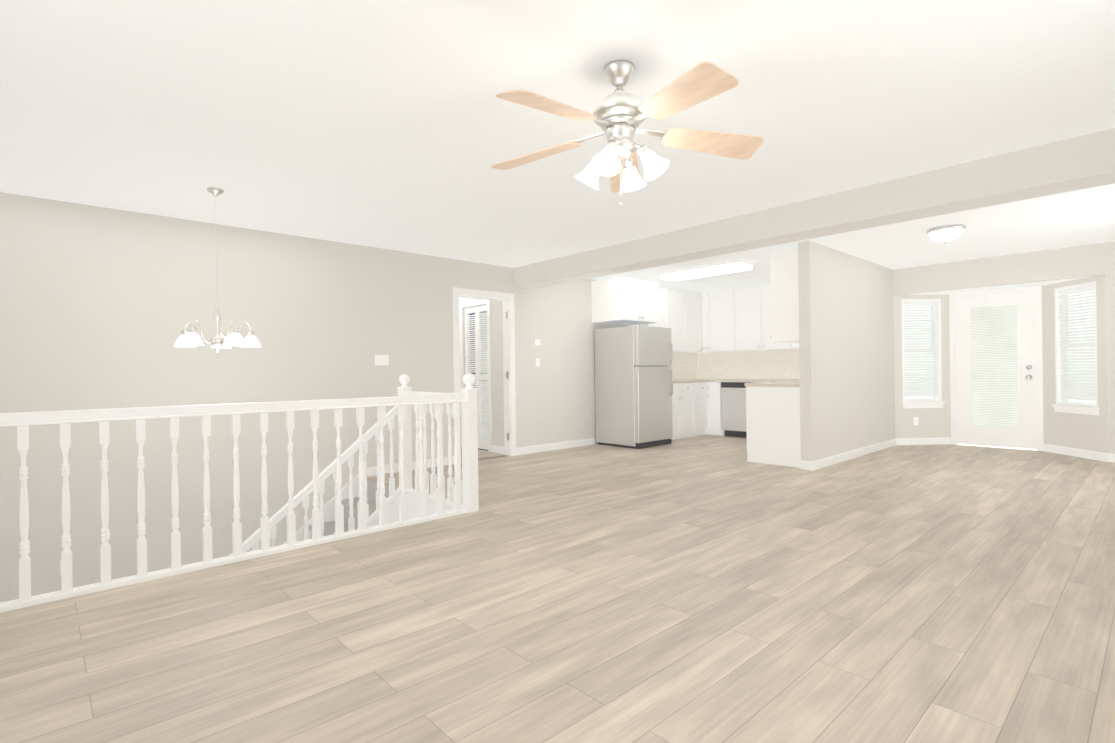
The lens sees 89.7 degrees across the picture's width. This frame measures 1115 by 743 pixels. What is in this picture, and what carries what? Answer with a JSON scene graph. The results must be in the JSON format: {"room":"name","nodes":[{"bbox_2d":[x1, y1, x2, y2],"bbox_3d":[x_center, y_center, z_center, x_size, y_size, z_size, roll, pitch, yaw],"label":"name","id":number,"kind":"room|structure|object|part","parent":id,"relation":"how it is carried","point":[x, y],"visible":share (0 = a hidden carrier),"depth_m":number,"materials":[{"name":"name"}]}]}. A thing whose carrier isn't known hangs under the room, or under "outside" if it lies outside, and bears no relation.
{"room":"living room","nodes":[
{"label":"living room","id":0,"kind":"room"},
{"bbox_2d":[0,192,629,602],"bbox_3d":[-1.107,0.702,6.860,10.020,4.090,0.120,-1,0,-43],"label":"wall","id":1,"kind":"structure","parent":0,"point":[100,308],"depth_m":4.94,"materials":[{"name":"beige paint"}]},
{"bbox_2d":[375,355,388,364],"bbox_3d":[-1.895,-0.123,6.051,0.160,0.115,0.015,-1,0,-43],"label":"switch plate","id":2,"kind":"object","parent":1,"relation":"attached to","point":[381,359],"depth_m":6.05,"materials":[{"name":"white plastic"}]},
{"bbox_2d":[453,287,515,455],"bbox_3d":[-0.939,0.045,7.023,0.920,2.100,0.156,-1,0,-43],"label":"door frame","id":3,"kind":"structure","parent":1,"relation":"attached to","point":[507,299],"depth_m":7.25,"materials":[{"name":"white wood"}]},
{"bbox_3d":[-0.651,0.057,7.253,0.014,1.670,0.051,-1,0,-43],"label":"trim of the hall door hinges","id":4,"kind":"part","parent":3,"relation":"part of","materials":[{"name":"white wood"}]},
{"bbox_2d":[536,358,539,366],"bbox_3d":[-0.263,-0.123,7.556,0.070,0.115,0.015,-1,0,-43],"label":"switch plate","id":5,"kind":"object","parent":1,"relation":"attached to","point":[537,359],"depth_m":7.55,"materials":[{"name":"white plastic"}]},
{"bbox_2d":[535,339,540,344],"bbox_3d":[-0.270,-0.393,7.559,0.100,0.080,0.005,-1,0,-43],"label":"switch plate","id":6,"kind":"object","parent":1,"relation":"attached to","point":[537,341],"depth_m":7.56,"materials":[{"name":"white plastic"}]},
{"bbox_2d":[591,276,658,325],"bbox_3d":[1.015,-1.034,8.363,0.870,0.610,0.571,-1,0,-43],"label":"upper cabinet","id":7,"kind":"object","parent":1,"relation":"attached to","point":[619,300],"depth_m":8.12,"materials":[{"name":"white wood"}]},
{"bbox_2d":[643,287,690,354],"bbox_3d":[1.659,-0.837,9.105,1.067,1.020,0.351,-1,0,-43],"label":"upper cabinet","id":8,"kind":"object","parent":1,"relation":"attached to","point":[672,302],"depth_m":9.12,"materials":[{"name":"white wood"}]},
{"bbox_2d":[675,291,702,354],"bbox_3d":[2.179,-0.844,9.584,0.561,1.020,0.351,-1,0,-43],"label":"upper cabinet","id":9,"kind":"object","parent":1,"relation":"attached to","point":[694,299],"depth_m":9.52,"materials":[{"name":"white wood"}]},
{"bbox_2d":[699,288,738,354],"bbox_3d":[2.708,-0.850,9.627,0.385,1.020,1.005,-1,0,-43],"label":"upper cabinet","id":10,"kind":"object","parent":1,"relation":"attached to","point":[721,307],"depth_m":9.38,"materials":[{"name":"white wood"}]},
{"bbox_2d":[366,437,1114,475],"bbox_3d":[0.379,1.031,5.696,10.380,0.095,9.000,-1,0,-43],"label":"baseboard","id":11,"kind":"structure","parent":1,"relation":"attached to","point":[862,451],"depth_m":6.89,"materials":[{"name":"white wood"}]},
{"bbox_2d":[459,297,503,445],"bbox_3d":[-1.522,-0.117,8.405,0.120,2.440,2.700,-1,0,-43],"label":"wall","id":12,"kind":"structure","parent":0,"point":[497,385],"depth_m":7.56,"materials":[{"name":"beige paint"}]},
{"bbox_2d":[465,305,487,449],"bbox_3d":[-1.123,0.083,7.954,0.030,2.010,0.616,-1,0,-43],"label":"hall door","id":13,"kind":"structure","parent":12,"relation":"in","point":[479,361],"depth_m":7.92,"materials":[{"name":"white wood"}]},
{"bbox_2d":[0,434,1114,742],"bbox_3d":[0.381,1.208,5.696,10.380,0.260,9.000,-1,0,-43],"label":"floor","id":14,"kind":"structure","parent":0,"point":[706,588],"depth_m":2.44,"materials":[{"name":"brown wood"}]},
{"bbox_2d":[407,493,452,518],"bbox_3d":[-1.030,1.226,4.755,0.012,0.260,0.990,-1,0,-43],"label":"trim","id":15,"kind":"structure","parent":14,"relation":"attached to","point":[412,506],"depth_m":4.97,"materials":[{"name":"white wood"}]},
{"bbox_2d":[594,326,672,448],"bbox_3d":[1.136,0.219,8.220,0.780,1.700,0.871,-1,0,-43],"label":"fridge","id":16,"kind":"object","parent":14,"relation":"on","point":[633,387],"visible":1,"depth_m":7.95,"materials":[{"name":"silver metal"}]},
{"bbox_2d":[671,383,698,439],"bbox_3d":[1.705,0.622,8.947,0.884,0.880,0.621,-1,0,-43],"label":"base cabinet","id":17,"kind":"object","parent":14,"relation":"on","point":[685,396],"depth_m":8.83,"materials":[{"name":"white wood"}]},
{"bbox_2d":[673,379,706,382],"bbox_3d":[2.054,0.158,9.272,1.846,0.040,0.622,-1,0,-43],"label":"countertop","id":18,"kind":"structure","parent":17,"relation":"on","point":[674,380],"depth_m":9.02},
{"bbox_2d":[699,383,706,435],"bbox_3d":[2.125,0.617,9.334,0.474,0.880,0.621,-1,0,-43],"label":"base cabinet","id":19,"kind":"object","parent":14,"relation":"on","point":[702,386],"depth_m":9.16,"materials":[{"name":"white wood"}]},
{"bbox_2d":[707,379,782,382],"bbox_3d":[3.315,0.142,8.809,0.621,0.040,1.770,-1,0,-43],"label":"countertop","id":20,"kind":"structure","parent":19,"relation":"on","point":[708,380],"depth_m":8.77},
{"bbox_2d":[721,382,755,437],"bbox_3d":[3.063,0.606,9.054,0.634,0.878,0.600,-1,0,-43],"label":"dishwasher","id":21,"kind":"object","parent":14,"relation":"on","point":[733,400],"visible":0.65,"depth_m":8.93,"materials":[{"name":"silver metal"}]},
{"bbox_2d":[745,387,800,467],"bbox_3d":[2.652,0.610,6.530,0.599,0.880,0.671,-1,0,-43],"label":"base cabinet","id":22,"kind":"object","parent":14,"relation":"on","point":[772,413],"depth_m":6.32,"materials":[{"name":"white wood"}]},
{"bbox_2d":[744,379,799,386],"bbox_3d":[3.394,0.141,7.221,2.656,0.040,0.672,-1,0,-43],"label":"countertop","id":23,"kind":"structure","parent":22,"relation":"on","point":[786,382],"depth_m":6.39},
{"bbox_2d":[0,0,1114,292],"bbox_3d":[0.128,-1.419,5.493,10.020,0.120,9.240,-1,0,-43],"label":"ceiling","id":24,"kind":"structure","parent":0,"point":[392,124],"depth_m":2.94,"materials":[{"name":"white paint"}]},
{"bbox_2d":[174,188,260,352],"bbox_3d":[-2.474,-0.731,4.106,0.538,1.190,0.558,-1,0,-43],"label":"chandelier","id":25,"kind":"object","parent":24,"relation":"hanging from","point":[192,338],"visible":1,"depth_m":4.05,"materials":[{"name":"silver metal"}]},
{"bbox_2d":[491,60,763,204],"bbox_3d":[0.253,-1.058,2.484,1.238,0.604,1.284,-1,0,-43],"label":"ceiling fan","id":26,"kind":"object","parent":24,"relation":"hanging from","point":[619,115],"visible":1,"depth_m":2.45,"materials":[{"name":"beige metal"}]},
{"bbox_2d":[658,260,754,280],"bbox_3d":[1.965,-1.339,7.500,0.400,0.084,1.240,-1,0,-43],"label":"kitchen ceiling light","id":27,"kind":"object","parent":24,"relation":"attached to","point":[733,266],"visible":1,"depth_m":7.34,"materials":[{"name":"white plastic"}]},
{"bbox_2d":[514,128,1114,288],"bbox_3d":[1.677,-1.253,5.084,0.300,0.250,6.300,-1,0,-43],"label":"beam","id":28,"kind":"structure","parent":24,"relation":"attached to","point":[1086,161],"depth_m":4.19,"materials":[{"name":"beige paint"}]},
{"bbox_2d":[927,225,965,243],"bbox_3d":[3.824,-1.331,5.514,0.320,0.148,0.320,-1,0,-43],"label":"ceiling light","id":29,"kind":"object","parent":24,"relation":"attached to","point":[946,233],"visible":1,"depth_m":5.42,"materials":[{"name":"white glass"}]},
{"bbox_2d":[739,284,794,350],"bbox_3d":[3.347,-0.859,8.960,0.350,1.020,1.059,-1,0,-43],"label":"upper cabinet","id":30,"kind":"object","parent":0,"relation":"attached to","point":[748,334],"depth_m":8.92,"materials":[{"name":"white wood"}]},
{"bbox_2d":[795,343,798,350],"bbox_3d":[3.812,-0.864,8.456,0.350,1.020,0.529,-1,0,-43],"label":"switch plate","id":31,"kind":"object","parent":0,"relation":"attached to","point":[796,344],"depth_m":8.45,"materials":[{"name":"white plastic"}]},
{"bbox_2d":[798,241,894,460],"bbox_3d":[3.644,-0.182,6.912,2.710,2.440,0.120,-1,0,-43],"label":"wall","id":32,"kind":"structure","parent":0,"point":[846,349],"depth_m":6.56,"materials":[{"name":"beige paint"}]},
{"bbox_2d":[767,247,798,342],"bbox_3d":[2.749,-0.852,6.420,0.579,1.020,0.351,-1,0,-43],"label":"upper cabinet","id":33,"kind":"object","parent":32,"relation":"attached to","point":[783,290],"depth_m":6.24,"materials":[{"name":"white wood"}]},
{"bbox_2d":[907,277,1086,294],"bbox_3d":[5.693,-1.133,7.296,0.600,0.110,1.950,-1,0,-43],"label":"ceiling","id":34,"kind":"structure","parent":0,"point":[1032,284],"depth_m":7.21,"materials":[{"name":"white paint"}]},
{"bbox_2d":[893,242,1114,453],"bbox_3d":[6.009,-0.212,6.877,0.720,2.440,3.321,-1,0,-43],"label":"wall","id":35,"kind":"structure","parent":0,"point":[1081,431],"depth_m":6.92,"materials":[{"name":"beige paint"}]},
{"bbox_2d":[913,417,917,424],"bbox_3d":[4.985,0.691,7.793,0.070,0.115,0.010,-1,0,-4],"label":"switch plate","id":36,"kind":"object","parent":35,"relation":"attached to","point":[915,419],"depth_m":7.79,"materials":[{"name":"white plastic"}]},
{"bbox_2d":[901,299,944,407],"bbox_3d":[5.071,-0.250,7.848,0.600,1.520,0.150,-1,0,-2],"label":"bay window","id":37,"kind":"structure","parent":35,"relation":"in","point":[926,382],"depth_m":7.83,"materials":[{"name":"white"}]},
{"bbox_2d":[955,290,1036,448],"bbox_3d":[5.834,-0.015,7.475,0.170,2.050,0.860,-1,0,-43],"label":"door","id":38,"kind":"structure","parent":35,"relation":"in","point":[995,367],"depth_m":7.45,"materials":[{"name":"white wood"}]},
{"bbox_2d":[949,286,1043,450],"bbox_3d":[5.801,-0.044,7.445,0.018,2.110,0.980,-1,0,-43],"label":"door frame","id":39,"kind":"structure","parent":35,"relation":"attached to","point":[1038,289],"depth_m":7.15,"materials":[{"name":"white wood"}]},
{"bbox_2d":[1052,281,1098,414],"bbox_3d":[6.171,-0.264,6.628,0.150,1.520,0.600,-1,0,2],"label":"bay window","id":40,"kind":"structure","parent":35,"relation":"in","point":[1076,380],"depth_m":6.65,"materials":[{"name":"white"}]},
{"bbox_3d":[-2.646,2.791,3.940,3.520,0.150,2.050,-1,0,-43],"label":"floor","id":41,"kind":"structure","parent":0,"visible":0},
{"bbox_2d":[0,373,478,612],"bbox_3d":[-2.625,1.375,3.939,3.571,2.680,2.102,-1,0,-43],"label":"stair railing","id":42,"kind":"object","parent":41,"relation":"on","point":[359,504],"visible":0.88,"depth_m":3.57,"materials":[{"name":"white wood"}]},
{"bbox_3d":[-2.143,1.502,4.467,1.952,2.414,0.106,-1,0,-43],"label":"staircase rail","id":43,"kind":"part","parent":42,"relation":"part of","materials":[{"name":"white wood"}]},
{"label":"outside","id":44,"kind":"structure","parent":0,"visible":0},
{"bbox_2d":[903,291,1095,449],"bbox_3d":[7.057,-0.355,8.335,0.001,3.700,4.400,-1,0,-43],"label":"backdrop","id":45,"kind":"structure","parent":44,"point":[1072,342],"depth_m":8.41,"materials":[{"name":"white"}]}
]}

